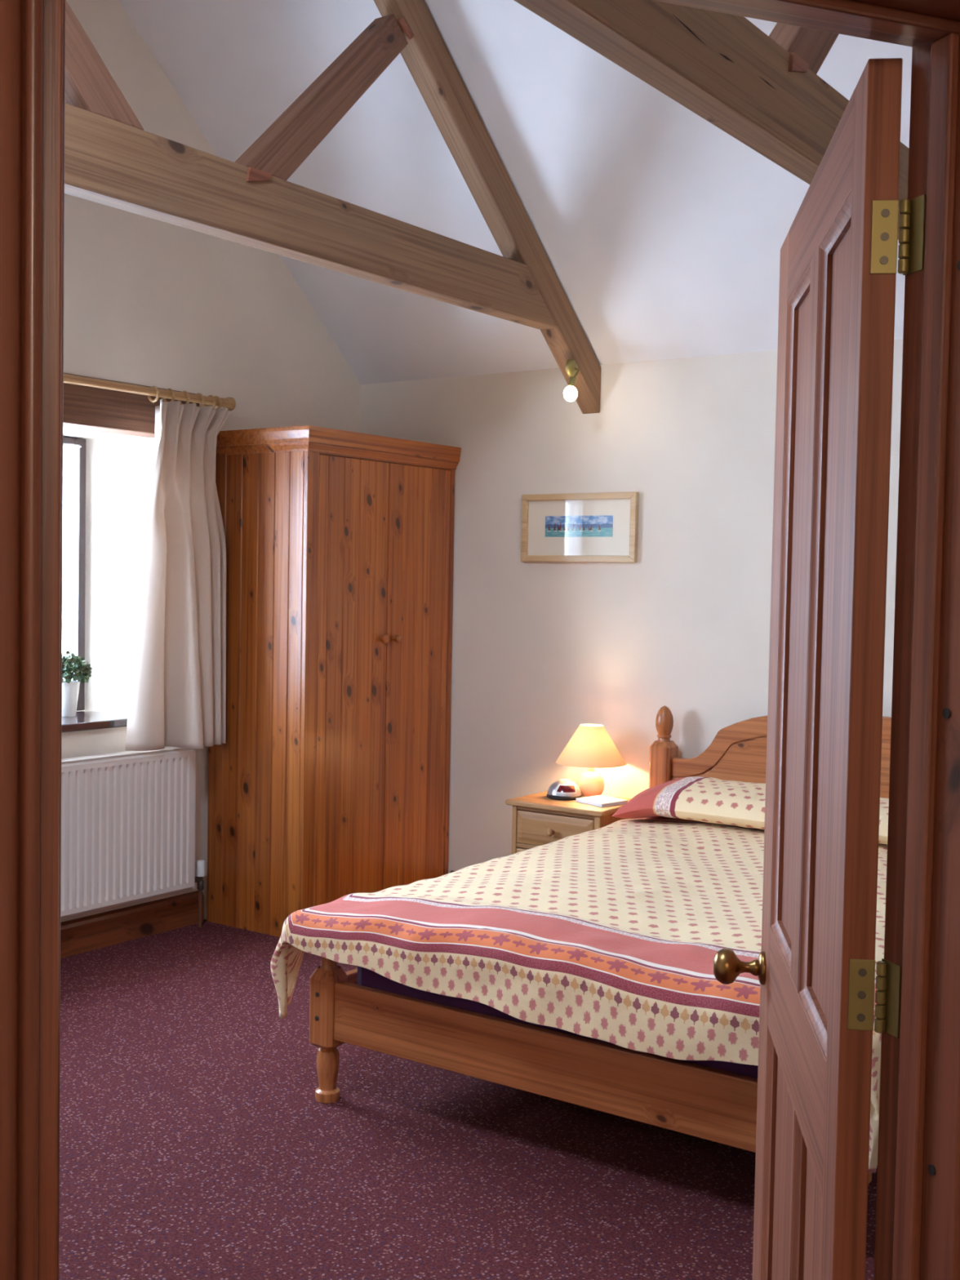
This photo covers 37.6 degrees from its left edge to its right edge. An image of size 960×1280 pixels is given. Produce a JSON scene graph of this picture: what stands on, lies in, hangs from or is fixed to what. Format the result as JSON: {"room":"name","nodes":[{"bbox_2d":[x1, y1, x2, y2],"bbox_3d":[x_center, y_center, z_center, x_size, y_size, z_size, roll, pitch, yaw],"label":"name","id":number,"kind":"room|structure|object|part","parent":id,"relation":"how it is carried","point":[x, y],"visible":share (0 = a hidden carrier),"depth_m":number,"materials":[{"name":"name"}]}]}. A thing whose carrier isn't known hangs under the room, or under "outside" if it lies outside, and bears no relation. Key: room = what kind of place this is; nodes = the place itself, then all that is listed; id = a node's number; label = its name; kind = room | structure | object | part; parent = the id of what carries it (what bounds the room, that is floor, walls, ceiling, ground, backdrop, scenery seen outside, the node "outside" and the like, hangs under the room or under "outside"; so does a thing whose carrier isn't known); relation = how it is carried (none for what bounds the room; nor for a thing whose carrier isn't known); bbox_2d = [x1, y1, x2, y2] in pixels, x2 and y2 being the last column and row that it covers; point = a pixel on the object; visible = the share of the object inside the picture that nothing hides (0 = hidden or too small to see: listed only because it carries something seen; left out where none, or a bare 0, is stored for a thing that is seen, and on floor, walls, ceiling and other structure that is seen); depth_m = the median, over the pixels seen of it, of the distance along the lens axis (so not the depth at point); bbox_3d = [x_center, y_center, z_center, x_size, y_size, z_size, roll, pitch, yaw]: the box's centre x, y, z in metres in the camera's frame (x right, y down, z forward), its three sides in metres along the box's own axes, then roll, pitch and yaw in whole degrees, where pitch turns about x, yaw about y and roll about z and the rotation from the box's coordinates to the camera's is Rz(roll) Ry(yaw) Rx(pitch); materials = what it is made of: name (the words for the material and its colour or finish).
{"room":"bedroom doorway","nodes":[
{"label":"bedroom doorway","id":0,"kind":"room"},
{"bbox_2d":[62,443,81,680],"bbox_3d":[-1.928,-0.238,5.073,0.028,1.030,1.207,3,3,35],"label":"window pane","id":1,"kind":"object","parent":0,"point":[71,452],"visible":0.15,"depth_m":5.52,"materials":[{"name":"clear glass"}]},
{"bbox_2d":[60,0,360,922],"bbox_3d":[-1.996,-0.965,4.759,0.436,4.276,4.840,3,3,35],"label":"wall","id":2,"kind":"structure","parent":0,"point":[148,302],"depth_m":5.61,"materials":[{"name":"beige paint"}]},
{"bbox_2d":[62,436,128,733],"bbox_3d":[-1.828,-0.220,5.007,0.417,1.114,1.670,3,3,35],"label":"window","id":3,"kind":"structure","parent":2,"relation":"in","point":[83,720],"depth_m":5.59,"materials":[{"name":"black paint"}]},
{"bbox_3d":[-1.961,-0.759,5.088,0.063,0.050,1.191,3,3,35],"label":"frame rail","id":4,"kind":"part","parent":3,"relation":"part of","materials":[{"name":"black paint"}]},
{"bbox_2d":[62,650,92,716],"bbox_3d":[-1.592,0.167,5.420,0.190,0.253,0.196,3,3,35],"label":"potted plant","id":5,"kind":"object","parent":3,"relation":"on","point":[73,667],"visible":0.66,"depth_m":5.38,"materials":[{"name":"green plant"}]},
{"bbox_3d":[-1.592,0.227,5.422,0.101,0.133,0.101,3,3,35],"label":"pot","id":6,"kind":"part","parent":5,"relation":"part of","materials":[{"name":"white ceramic"}]},
{"bbox_3d":[-1.614,-0.259,5.618,0.063,1.082,0.050,3,3,35],"label":"frame","id":7,"kind":"part","parent":3,"relation":"part of","materials":[{"name":"black paint"}]},
{"bbox_3d":[-1.812,0.322,5.013,0.354,0.030,1.670,3,3,35],"label":"sill","id":8,"kind":"part","parent":3,"relation":"part of","materials":[{"name":"black wood"}]},
{"bbox_2d":[60,890,204,958],"bbox_3d":[-2.131,1.129,4.326,0.020,0.128,3.470,3,3,35],"label":"baseboard","id":9,"kind":"structure","parent":2,"relation":"attached to","point":[95,931],"depth_m":5.42,"materials":[{"name":"brown wood"}]},
{"bbox_2d":[60,746,205,927],"bbox_3d":[-1.590,0.803,5.006,0.100,0.738,1.620,3,3,35],"label":"radiator","id":10,"kind":"object","parent":2,"relation":"attached to","point":[128,817],"visible":0.73,"depth_m":5.29,"materials":[{"name":"white metal"}]},
{"bbox_2d":[63,373,235,410],"bbox_3d":[-1.635,-0.922,4.805,0.118,0.055,2.128,3,3,35],"label":"pole","id":11,"kind":"object","parent":2,"relation":"attached to","point":[229,402],"visible":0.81,"depth_m":5.26,"materials":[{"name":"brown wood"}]},
{"bbox_2d":[125,386,231,751],"bbox_3d":[-1.123,-0.275,5.467,0.198,1.378,0.505,2,3,28],"label":"curtain","id":12,"kind":"object","parent":11,"relation":"hanging from","point":[177,688],"visible":1,"depth_m":5.40,"materials":[{"name":"beige fabric"}]},
{"bbox_2d":[58,919,877,1279],"bbox_3d":[0.193,1.391,1.680,7.900,0.080,7.700,3,3,35],"label":"floor","id":13,"kind":"structure","parent":0,"point":[197,1142],"depth_m":3.42,"materials":[{"name":"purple carpet"}]},
{"bbox_2d":[206,425,461,937],"bbox_3d":[-0.609,0.156,5.928,0.565,1.985,0.982,3,3,35],"label":"wardrobe","id":14,"kind":"object","parent":13,"relation":"on","point":[329,781],"visible":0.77,"depth_m":5.62,"materials":[{"name":"brown wood"}]},
{"bbox_3d":[-0.662,0.217,5.443,0.020,1.905,0.066,3,3,35],"label":"corner post","id":15,"kind":"part","parent":14,"relation":"part of","materials":[{"name":"brown wood"}]},
{"bbox_3d":[-0.596,-0.760,5.898,0.546,0.032,0.968,3,3,35],"label":"moulding","id":16,"kind":"part","parent":14,"relation":"part of","materials":[{"name":"brown wood"}]},
{"bbox_3d":[-0.594,-0.805,5.887,0.560,0.060,0.982,3,3,35],"label":"moulding","id":17,"kind":"part","parent":14,"relation":"part of","materials":[{"name":"brown wood"}]},
{"bbox_3d":[-0.392,-0.003,5.765,0.036,0.038,0.038,3,3,35],"label":"knob","id":18,"kind":"part","parent":14,"relation":"part of","materials":[{"name":"brown wood"}]},
{"bbox_3d":[-0.379,-0.738,5.779,0.020,0.017,0.858,3,3,35],"label":"rail","id":19,"kind":"part","parent":14,"relation":"part of","materials":[{"name":"brown wood"}]},
{"bbox_3d":[-0.341,-0.005,5.837,0.036,0.038,0.038,3,3,35],"label":"knob","id":20,"kind":"part","parent":14,"relation":"part of","materials":[{"name":"brown wood"}]},
{"bbox_2d":[505,791,631,854],"bbox_3d":[0.369,0.906,5.510,0.438,0.560,0.374,3,3,35],"label":"nightstand","id":21,"kind":"object","parent":13,"relation":"on","point":[538,820],"visible":0.36,"depth_m":5.40,"materials":[{"name":"brown wood"}]},
{"bbox_3d":[0.285,0.886,5.393,0.343,0.137,0.024,3,3,35],"label":"drawer","id":22,"kind":"part","parent":21,"relation":"part of","materials":[{"name":"brown wood"}]},
{"bbox_3d":[0.289,0.805,5.393,0.350,0.016,0.014,3,3,35],"label":"cross rail","id":23,"kind":"part","parent":21,"relation":"part of","materials":[{"name":"brown wood"}]},
{"bbox_3d":[0.269,0.733,5.366,0.031,0.031,0.032,3,3,35],"label":"knob","id":24,"kind":"part","parent":21,"relation":"part of","materials":[{"name":"brown wood"}]},
{"bbox_3d":[0.288,0.732,5.387,0.343,0.125,0.024,3,3,35],"label":"drawer","id":25,"kind":"part","parent":21,"relation":"part of","materials":[{"name":"brown wood"}]},
{"bbox_3d":[0.291,0.658,5.386,0.350,0.015,0.014,3,3,35],"label":"cross rail","id":26,"kind":"part","parent":21,"relation":"part of","materials":[{"name":"brown wood"}]},
{"bbox_2d":[546,778,582,799],"bbox_3d":[0.333,0.586,5.557,0.140,0.073,0.140,2,3,23],"label":"alarm clock","id":27,"kind":"object","parent":21,"relation":"on","point":[563,788],"visible":1,"depth_m":5.51,"materials":[{"name":"silver plastic"}]},
{"bbox_2d":[555,724,626,796],"bbox_3d":[0.443,0.481,5.619,0.282,0.282,0.282,3,3,35],"label":"table lamp","id":28,"kind":"object","parent":21,"relation":"on","point":[591,747],"visible":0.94,"depth_m":5.55,"materials":[{"name":"beige fabric"}]},
{"bbox_3d":[0.444,0.416,5.616,0.282,0.152,0.282,3,3,35],"label":"lamp shade","id":29,"kind":"part","parent":28,"relation":"part of","materials":[{"name":"beige fabric"}]},
{"bbox_2d":[575,795,627,807],"bbox_3d":[0.471,0.624,5.457,0.152,0.012,0.178,-1,3,-36],"label":"notepad","id":30,"kind":"object","parent":21,"relation":"on","point":[602,801],"visible":0.93,"depth_m":5.43,"materials":[{"name":"white paper"}]},
{"bbox_3d":[0.537,0.923,5.424,0.018,0.539,0.317,3,3,35],"label":"panel","id":31,"kind":"part","parent":21,"relation":"part of","materials":[{"name":"brown wood"}]},
{"bbox_2d":[309,705,891,1184],"bbox_3d":[0.777,0.771,4.222,1.684,0.957,2.138,3,3,35],"label":"bed","id":32,"kind":"object","parent":13,"relation":"on","point":[700,1101],"visible":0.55,"depth_m":3.49,"materials":[{"name":"brown wood"}]},
{"bbox_3d":[-0.410,1.036,3.814,0.084,0.420,0.084,3,3,35],"label":"leg","id":33,"kind":"part","parent":32,"relation":"part of","materials":[{"name":"brown wood"}]},
{"bbox_3d":[0.186,0.966,4.642,0.028,0.157,1.963,3,3,35],"label":"rail","id":34,"kind":"part","parent":32,"relation":"part of","materials":[{"name":"brown wood"}]},
{"bbox_3d":[0.179,1.021,3.386,1.374,0.157,0.028,3,3,35],"label":"foot rail","id":35,"kind":"part","parent":32,"relation":"part of","materials":[{"name":"brown wood"}]},
{"bbox_2d":[357,965,758,1078],"bbox_3d":[0.769,0.871,4.216,1.300,0.179,2.008,3,3,35],"label":"mattress","id":36,"kind":"object","parent":32,"relation":"on","point":[366,977],"visible":0.02,"depth_m":3.56,"materials":[{"name":"purple fabric"}]},
{"bbox_2d":[270,816,887,1173],"bbox_3d":[0.706,0.851,4.131,1.672,0.349,2.080,3,3,35],"label":"duvet","id":37,"kind":"object","parent":36,"relation":"on","point":[613,933],"visible":0.75,"depth_m":3.53,"materials":[{"name":"fabric"}]},
{"bbox_2d":[612,776,765,829],"bbox_3d":[0.902,0.590,5.076,0.740,0.151,0.419,3,3,35],"label":"pillow","id":38,"kind":"object","parent":37,"relation":"on","point":[704,799],"visible":0.7,"depth_m":4.99,"materials":[{"name":"fabric"}]},
{"bbox_2d":[878,797,888,844],"bbox_3d":[1.516,0.622,4.646,0.740,0.150,0.419,3,3,35],"label":"pillow","id":39,"kind":"object","parent":37,"relation":"on","point":[884,802],"visible":0.06,"depth_m":4.59,"materials":[{"name":"fabric"}]},
{"bbox_3d":[0.712,0.793,5.521,0.088,0.797,0.088,3,3,35],"label":"headboard post","id":40,"kind":"part","parent":32,"relation":"part of","materials":[{"name":"brown wood"}]},
{"bbox_3d":[1.359,0.617,5.041,1.496,0.524,0.009,3,3,35],"label":"raised panel","id":41,"kind":"part","parent":32,"relation":"part of","materials":[{"name":"brown wood"}]},
{"bbox_3d":[1.369,0.575,5.052,1.500,0.617,0.022,3,3,35],"label":"headboard","id":42,"kind":"part","parent":32,"relation":"part of","materials":[{"name":"brown wood"}]},
{"bbox_3d":[0.779,1.095,2.980,0.084,0.420,0.084,3,3,35],"label":"leg","id":43,"kind":"part","parent":32,"relation":"part of","materials":[{"name":"brown wood"}]},
{"bbox_2d":[118,0,911,384],"bbox_3d":[-0.052,-1.984,3.361,5.200,2.265,4.840,3,3,35],"label":"ceiling","id":44,"kind":"structure","parent":0,"point":[663,233],"depth_m":5.14,"materials":[{"name":"white paint"}]},
{"bbox_2d":[64,0,600,413],"bbox_3d":[-0.797,-1.923,3.887,0.094,2.113,4.436,3,3,35],"label":"roof truss","id":45,"kind":"object","parent":44,"relation":"attached to","point":[110,159],"visible":1,"depth_m":4.40,"materials":[{"name":"brown wood"}]},
{"bbox_2d":[563,358,579,401],"bbox_3d":[0.357,-1.010,5.473,0.056,0.180,0.169,1,3,9],"label":"spotlight","id":46,"kind":"object","parent":45,"relation":"attached to","point":[570,393],"visible":1,"depth_m":5.42,"materials":[{"name":"gold metal"}]},
{"bbox_3d":[0.348,-0.948,5.418,0.054,0.060,0.054,3,3,35],"label":"bulb","id":47,"kind":"part","parent":46,"relation":"part of","materials":[{"name":"white glass"}]},
{"bbox_3d":[0.374,-1.034,5.470,0.027,0.062,0.092,1,3,6],"label":"arm","id":48,"kind":"part","parent":46,"relation":"part of","materials":[{"name":"gold metal"}]},
{"bbox_2d":[514,0,909,239],"bbox_3d":[0.552,-1.857,2.941,0.094,2.113,4.436,3,3,35],"label":"roof truss","id":49,"kind":"object","parent":44,"relation":"attached to","point":[766,92],"visible":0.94,"depth_m":2.89,"materials":[{"name":"brown wood"}]},
{"bbox_2d":[360,339,902,873],"bbox_3d":[1.223,0.074,5.366,5.250,2.365,0.200,3,3,35],"label":"wall","id":50,"kind":"structure","parent":0,"point":[542,651],"depth_m":5.73,"materials":[{"name":"beige paint"}]},
{"bbox_2d":[520,491,638,562],"bbox_3d":[0.403,-0.462,5.786,0.546,0.281,0.024,3,3,35],"label":"framed picture","id":51,"kind":"object","parent":50,"relation":"attached to","point":[602,526],"visible":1,"depth_m":5.78,"materials":[{"name":"brown wood"}]},
{"bbox_3d":[0.190,-0.472,5.935,0.026,0.279,0.024,3,3,35],"label":"frame","id":52,"kind":"part","parent":51,"relation":"part of","materials":[{"name":"brown wood"}]},
{"bbox_3d":[0.401,-0.335,5.792,0.544,0.026,0.024,3,3,35],"label":"frame","id":53,"kind":"part","parent":51,"relation":"part of","materials":[{"name":"brown wood"}]},
{"bbox_2d":[545,515,613,537],"bbox_3d":[0.405,-0.467,5.789,0.323,0.086,0.001,3,3,35],"label":"print","id":54,"kind":"object","parent":51,"relation":"attached to","point":[556,526],"depth_m":5.79,"materials":[{"name":"blue"}]},
{"bbox_3d":[0.405,-0.589,5.780,0.545,0.026,0.024,3,3,35],"label":"frame","id":55,"kind":"part","parent":51,"relation":"part of","materials":[{"name":"brown wood"}]},
{"bbox_3d":[0.616,-0.451,5.637,0.026,0.279,0.024,3,3,35],"label":"frame","id":56,"kind":"part","parent":51,"relation":"part of","materials":[{"name":"brown wood"}]},
{"bbox_3d":[0.506,-0.766,1.343,1.762,4.330,2.503,3,3,35],"label":"doorway","id":57,"kind":"structure","parent":0,"visible":0},
{"bbox_2d":[0,0,959,1279],"bbox_3d":[0.053,0.352,1.218,0.533,2.031,0.944,4,4,45],"label":"door frame","id":58,"kind":"structure","parent":57,"relation":"attached to","point":[917,1228],"depth_m":1.30,"materials":[{"name":"brown wood"}]},
{"bbox_3d":[-0.350,0.360,1.003,0.068,2.019,0.021,0,3,-21],"label":"architrave","id":59,"kind":"part","parent":58,"relation":"part of","materials":[{"name":"brown wood"}]},
{"bbox_2d":[713,57,925,1279],"bbox_3d":[0.392,0.373,1.813,0.112,1.925,0.821,1,3,4],"label":"door","id":60,"kind":"structure","parent":58,"relation":"attached to","point":[814,967],"depth_m":1.62,"materials":[{"name":"brown wood"}]},
{"bbox_3d":[0.395,0.504,2.173,0.069,0.055,0.055,1,3,6],"label":"knob","id":61,"kind":"part","parent":60,"relation":"part of","materials":[{"name":"gold metal"}]},
{"bbox_3d":[0.428,0.852,1.986,0.031,0.540,0.260,1,3,6],"label":"moulding","id":62,"kind":"part","parent":60,"relation":"part of","materials":[{"name":"brown wood"}]},
{"bbox_3d":[0.428,0.852,1.986,0.004,0.540,0.260,1,3,6],"label":"panel","id":63,"kind":"part","parent":60,"relation":"part of","materials":[{"name":"brown wood"}]},
{"bbox_3d":[0.444,-0.028,1.948,0.031,0.925,0.260,1,3,6],"label":"moulding","id":64,"kind":"part","parent":60,"relation":"part of","materials":[{"name":"brown wood"}]},
{"bbox_3d":[0.444,-0.028,1.948,0.004,0.925,0.260,1,3,6],"label":"panel","id":65,"kind":"part","parent":60,"relation":"part of","materials":[{"name":"brown wood"}]},
{"bbox_3d":[0.417,0.515,1.807,0.033,0.148,0.590,1,3,6],"label":"rail","id":66,"kind":"part","parent":60,"relation":"part of","materials":[{"name":"brown wood"}]},
{"bbox_3d":[0.394,0.866,1.653,0.031,0.540,0.250,1,3,6],"label":"moulding","id":67,"kind":"part","parent":60,"relation":"part of","materials":[{"name":"brown wood"}]},
{"bbox_3d":[0.394,0.866,1.653,0.004,0.540,0.250,1,3,6],"label":"panel","id":68,"kind":"part","parent":60,"relation":"part of","materials":[{"name":"brown wood"}]},
{"bbox_3d":[0.436,-0.535,1.761,0.033,0.104,0.590,1,3,6],"label":"rail","id":69,"kind":"part","parent":60,"relation":"part of","materials":[{"name":"brown wood"}]},
{"bbox_3d":[0.409,-0.014,1.615,0.031,0.925,0.250,1,3,6],"label":"moulding","id":70,"kind":"part","parent":60,"relation":"part of","materials":[{"name":"brown wood"}]},
{"bbox_3d":[0.409,-0.014,1.615,0.004,0.925,0.250,1,3,6],"label":"panel","id":71,"kind":"part","parent":60,"relation":"part of","materials":[{"name":"brown wood"}]},
{"bbox_3d":[0.412,0.359,1.412,0.002,0.072,0.029,0,3,-21],"label":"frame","id":72,"kind":"part","parent":60,"relation":"part of","materials":[{"name":"gold metal"}]},
{"bbox_3d":[0.425,-0.396,1.379,0.002,0.072,0.029,0,3,-21],"label":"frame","id":73,"kind":"part","parent":60,"relation":"part of","materials":[{"name":"gold metal"}]}
]}

